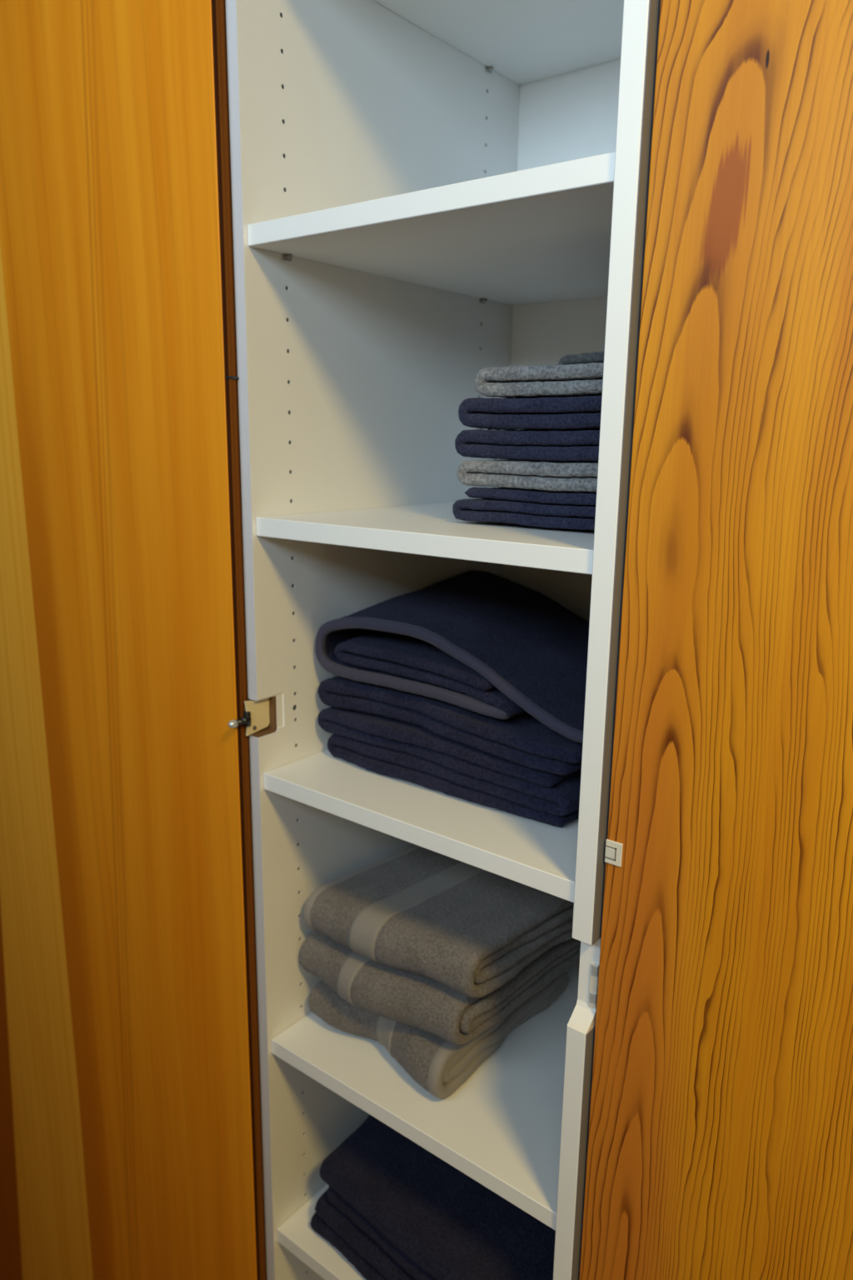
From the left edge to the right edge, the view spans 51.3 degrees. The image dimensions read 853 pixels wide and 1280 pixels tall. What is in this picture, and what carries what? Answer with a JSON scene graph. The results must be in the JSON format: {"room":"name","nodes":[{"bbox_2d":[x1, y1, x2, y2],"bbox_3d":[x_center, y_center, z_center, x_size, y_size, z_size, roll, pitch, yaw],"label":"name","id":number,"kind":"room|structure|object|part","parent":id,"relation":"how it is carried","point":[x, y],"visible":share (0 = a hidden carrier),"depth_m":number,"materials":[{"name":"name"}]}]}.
{"room":"closet","nodes":[
{"label":"closet","id":0,"kind":"room"},
{"bbox_3d":[-0.252,1.645,0.722,5.100,0.050,2.160,11,16,37],"label":"floor","id":1,"kind":"structure","parent":0,"visible":0},
{"bbox_2d":[0,0,266,1279],"bbox_3d":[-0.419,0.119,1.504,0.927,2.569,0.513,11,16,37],"label":"door","id":2,"kind":"structure","parent":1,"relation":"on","point":[131,1130],"depth_m":1.12,"materials":[{"name":"orange wood"}]},
{"bbox_2d":[225,0,660,1279],"bbox_3d":[0.112,0.221,1.091,0.445,2.569,0.534,11,16,37],"label":"cupboard","id":3,"kind":"object","parent":1,"relation":"on","point":[427,196],"visible":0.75,"depth_m":0.99,"materials":[{"name":"white plastic"}]},
{"bbox_3d":[-0.193,0.086,1.014,0.002,0.041,0.034,11,16,37],"label":"hinge plate","id":4,"kind":"part","parent":3,"relation":"part of","materials":[{"name":"beige metal"}]},
{"bbox_2d":[277,1184,365,1279],"bbox_3d":[0.115,0.769,1.231,0.406,0.020,0.490,11,16,37],"label":"shelf","id":5,"kind":"object","parent":3,"relation":"attached to","point":[295,1232],"depth_m":1.15,"materials":[{"name":"white laminate"}]},
{"bbox_2d":[310,1189,415,1279],"bbox_3d":[0.075,0.742,1.176,0.400,0.054,0.353,12,17,42],"label":"folded towel","id":6,"kind":"object","parent":3,"relation":"on","point":[371,1260],"visible":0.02,"depth_m":1.10,"materials":[{"name":"blue fabric"}]},
{"bbox_2d":[320,1115,555,1279],"bbox_3d":[0.078,0.687,1.164,0.376,0.057,0.365,11,16,37],"label":"folded towel","id":7,"kind":"object","parent":6,"relation":"on","point":[436,1221],"visible":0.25,"depth_m":1.06,"materials":[{"name":"blue fabric"}]},
{"bbox_3d":[-0.044,0.152,1.225,0.018,2.500,0.500,11,16,37],"label":"panel","id":8,"kind":"part","parent":3,"relation":"part of","materials":[{"name":"white plastic"}]},
{"bbox_2d":[264,749,578,902],"bbox_3d":[0.123,0.151,1.090,0.406,0.020,0.490,11,16,37],"label":"shelf","id":9,"kind":"object","parent":3,"relation":"attached to","point":[540,856],"depth_m":0.91,"materials":[{"name":"white laminate"}]},
{"bbox_2d":[271,961,579,1230],"bbox_3d":[0.118,0.492,1.168,0.406,0.020,0.490,11,16,37],"label":"shelf","id":10,"kind":"object","parent":3,"relation":"attached to","point":[502,1128],"depth_m":1.01,"materials":[{"name":"white laminate"}]},
{"bbox_2d":[256,501,594,574],"bbox_3d":[0.127,-0.133,1.025,0.406,0.020,0.490,11,16,37],"label":"shelf","id":11,"kind":"object","parent":3,"relation":"attached to","point":[427,528],"depth_m":0.86,"materials":[{"name":"white laminate"}]},
{"bbox_2d":[247,151,615,304],"bbox_3d":[0.131,-0.418,0.960,0.406,0.020,0.490,11,16,37],"label":"shelf","id":12,"kind":"object","parent":3,"relation":"attached to","point":[540,235],"depth_m":0.86,"materials":[{"name":"white laminate"}]},
{"bbox_2d":[308,970,568,1099],"bbox_3d":[0.026,0.446,1.168,0.235,0.066,0.333,11,16,37],"label":"folded towel","id":13,"kind":"object","parent":3,"relation":"on","point":[441,1067],"visible":0.29,"depth_m":1.05,"materials":[{"name":"grey fabric"}]},
{"bbox_2d":[299,930,580,1045],"bbox_3d":[0.033,0.389,1.131,0.270,0.070,0.310,11,16,37],"label":"folded towel","id":14,"kind":"object","parent":13,"relation":"on","point":[415,1000],"visible":0.3,"depth_m":1.02,"materials":[{"name":"grey fabric"}]},
{"bbox_2d":[303,845,574,998],"bbox_3d":[0.052,0.328,1.115,0.286,0.071,0.309,11,16,37],"label":"folded towel","id":15,"kind":"object","parent":14,"relation":"on","point":[468,929],"visible":0.8,"depth_m":1.03,"materials":[{"name":"grey fabric"}]},
{"bbox_2d":[317,706,581,827],"bbox_3d":[0.093,0.111,1.078,0.350,0.062,0.304,11,16,37],"label":"folded towel","id":16,"kind":"object","parent":3,"relation":"on","point":[378,744],"visible":0.29,"depth_m":0.95,"materials":[{"name":"blue fabric"}]},
{"bbox_2d":[317,675,582,775],"bbox_3d":[0.095,0.066,1.068,0.358,0.045,0.304,11,16,37],"label":"folded towel","id":17,"kind":"object","parent":16,"relation":"on","point":[522,739],"visible":0.23,"depth_m":0.93,"materials":[{"name":"blue fabric"}]},
{"bbox_2d":[315,570,589,743],"bbox_3d":[0.099,0.001,1.055,0.366,0.109,0.310,11,16,37],"label":"folded towel","id":18,"kind":"object","parent":17,"relation":"on","point":[487,643],"visible":0.93,"depth_m":0.99,"materials":[{"name":"blue fabric"}]},
{"bbox_2d":[374,0,624,84],"bbox_3d":[0.135,-0.693,0.897,0.406,0.020,0.490,11,16,37],"label":"shelf","id":19,"kind":"object","parent":3,"relation":"attached to","point":[504,42],"depth_m":1.05,"materials":[{"name":"white laminate"}]},
{"bbox_2d":[452,487,596,529],"bbox_3d":[0.200,-0.150,0.970,0.208,0.037,0.308,11,16,37],"label":"folded towel","id":20,"kind":"object","parent":3,"relation":"on","point":[551,509],"visible":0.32,"depth_m":0.86,"materials":[{"name":"blue fabric"}]},
{"bbox_2d":[456,459,598,492],"bbox_3d":[0.200,-0.181,0.960,0.210,0.030,0.304,11,16,37],"label":"folded towel","id":21,"kind":"object","parent":20,"relation":"on","point":[557,476],"visible":0.37,"depth_m":0.85,"materials":[{"name":"grey fabric"}]},
{"bbox_2d":[455,429,599,461],"bbox_3d":[0.198,-0.210,0.958,0.212,0.031,0.313,11,16,37],"label":"folded towel","id":22,"kind":"object","parent":21,"relation":"on","point":[528,444],"visible":0.41,"depth_m":0.85,"materials":[{"name":"blue fabric"}]},
{"bbox_2d":[458,395,602,429],"bbox_3d":[0.201,-0.239,0.949,0.208,0.032,0.307,11,16,37],"label":"folded towel","id":23,"kind":"object","parent":22,"relation":"on","point":[583,412],"visible":0.36,"depth_m":0.84,"materials":[{"name":"blue fabric"}]},
{"bbox_2d":[475,362,604,398],"bbox_3d":[0.213,-0.267,0.938,0.193,0.030,0.305,11,16,37],"label":"folded towel","id":24,"kind":"object","parent":23,"relation":"on","point":[581,379],"visible":0.26,"depth_m":0.84,"materials":[{"name":"grey fabric"}]},
{"bbox_2d":[558,350,604,364],"bbox_3d":[0.269,-0.310,1.003,0.182,0.029,0.175,11,16,37],"label":"folded towel","id":25,"kind":"object","parent":24,"relation":"on","point":[597,357],"visible":0.02,"depth_m":0.97,"materials":[{"name":"grey fabric"}]},
{"bbox_3d":[0.276,0.142,1.288,0.406,2.500,0.004,11,16,37],"label":"panel","id":26,"kind":"part","parent":3,"relation":"part of","materials":[{"name":"white plastic"}]},
{"bbox_3d":[0.290,0.215,0.970,0.020,2.500,0.500,11,16,37],"label":"panel","id":27,"kind":"part","parent":3,"relation":"part of","materials":[{"name":"white plastic"}]},
{"bbox_2d":[579,0,852,1279],"bbox_3d":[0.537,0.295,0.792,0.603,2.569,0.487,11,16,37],"label":"door","id":28,"kind":"structure","parent":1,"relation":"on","point":[721,1134],"depth_m":0.67,"materials":[{"name":"orange wood"}]},
{"bbox_3d":[0.159,0.181,0.756,0.015,0.021,0.002,11,16,37],"label":"latch plate","id":29,"kind":"part","parent":28,"relation":"part of","materials":[{"name":"beige plastic"}]}
]}

